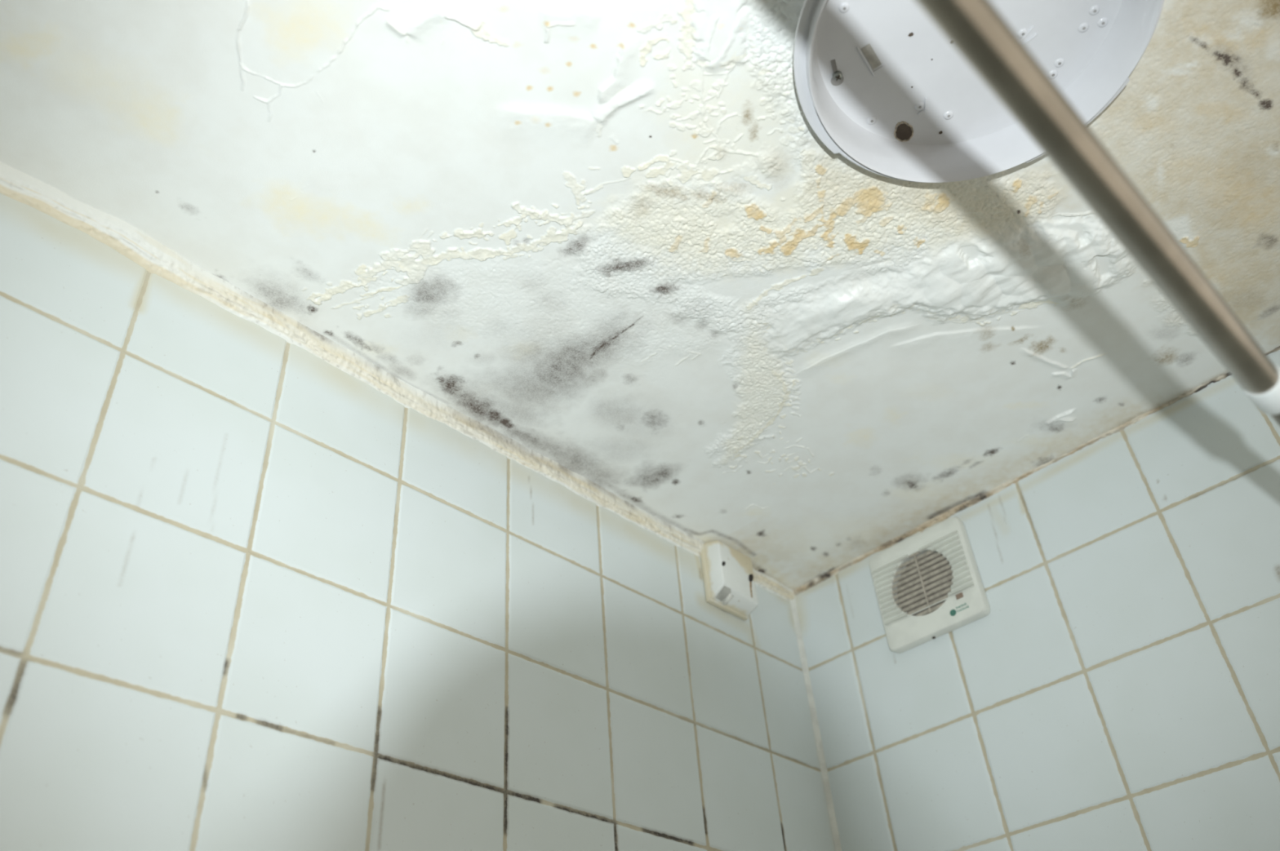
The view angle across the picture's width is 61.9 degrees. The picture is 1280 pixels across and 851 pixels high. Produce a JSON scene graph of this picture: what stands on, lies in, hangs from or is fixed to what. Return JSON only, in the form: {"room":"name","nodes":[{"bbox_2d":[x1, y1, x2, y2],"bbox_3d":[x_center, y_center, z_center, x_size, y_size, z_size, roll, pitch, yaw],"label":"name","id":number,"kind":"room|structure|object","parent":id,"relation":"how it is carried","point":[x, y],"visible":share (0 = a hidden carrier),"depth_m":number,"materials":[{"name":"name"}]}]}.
{"room":"damaged room","nodes":[
{"label":"damaged room","id":0,"kind":"room"},
{"bbox_2d":[0,192,835,850],"bbox_3d":[-0.513,0.684,0.173,0.002,2.400,2.400,-33,-47,30],"label":"wall","id":1,"kind":"structure","parent":0,"point":[254,597],"depth_m":0.98,"materials":[{"name":"white tile"}]},
{"bbox_2d":[0,161,795,601],"bbox_3d":[-0.591,-0.237,0.914,0.019,0.031,2.398,-33,-47,30],"label":"trim","id":2,"kind":"structure","parent":1,"relation":"attached to","point":[125,238],"depth_m":1.12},
{"bbox_2d":[700,540,758,620],"bbox_3d":[0.126,0.213,1.495,0.032,0.095,0.084,-33,-47,30],"label":"junction box","id":3,"kind":"object","parent":1,"relation":"attached to","point":[729,583],"visible":1,"depth_m":1.48,"materials":[{"name":"paint"}]},
{"bbox_2d":[790,595,841,850],"bbox_3d":[0.315,1.181,0.877,0.010,2.400,0.002,-2,-39,-3],"label":"trim","id":4,"kind":"structure","parent":1,"relation":"attached to","point":[824,771],"depth_m":1.49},
{"bbox_2d":[0,0,1279,589],"bbox_3d":[0.123,-0.714,0.418,2.000,0.018,2.400,-33,-47,30],"label":"ceiling","id":5,"kind":"structure","parent":0,"point":[618,240],"depth_m":1.06,"materials":[{"name":"paint"}]},
{"bbox_2d":[793,0,1164,182],"bbox_3d":[0.277,-0.329,0.882,0.302,0.047,0.300,-33,-47,30],"label":"ceiling light","id":6,"kind":"object","parent":5,"relation":"attached to","point":[877,82],"visible":0.86,"depth_m":0.93,"materials":[{"name":"white plastic"}]},
{"bbox_2d":[795,350,1279,850],"bbox_3d":[0.682,0.942,0.624,1.020,2.400,0.002,-33,-47,30],"label":"wall","id":7,"kind":"structure","parent":0,"point":[1118,688],"depth_m":1.28,"materials":[{"name":"white tile"}]},
{"bbox_2d":[869,516,990,653],"bbox_3d":[0.390,0.218,1.457,0.150,0.152,0.022,-33,-47,30],"label":"fan","id":8,"kind":"object","parent":7,"relation":"attached to","point":[928,586],"visible":1,"depth_m":1.45,"materials":[{"name":"white plastic"}]},
{"bbox_2d":[792,346,1279,595],"bbox_3d":[0.597,0.015,1.373,1.018,0.011,0.010,-33,-47,30],"label":"trim","id":9,"kind":"structure","parent":7,"relation":"attached to","point":[974,501],"depth_m":1.47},
{"bbox_2d":[915,0,1279,426],"bbox_3d":[-0.042,-0.284,0.306,0.048,0.048,2.398,-34,-47,31],"label":"shower rail","id":10,"kind":"object","parent":7,"relation":"attached to","point":[976,29],"visible":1,"depth_m":0.52,"materials":[{"name":"metal"}]}
]}

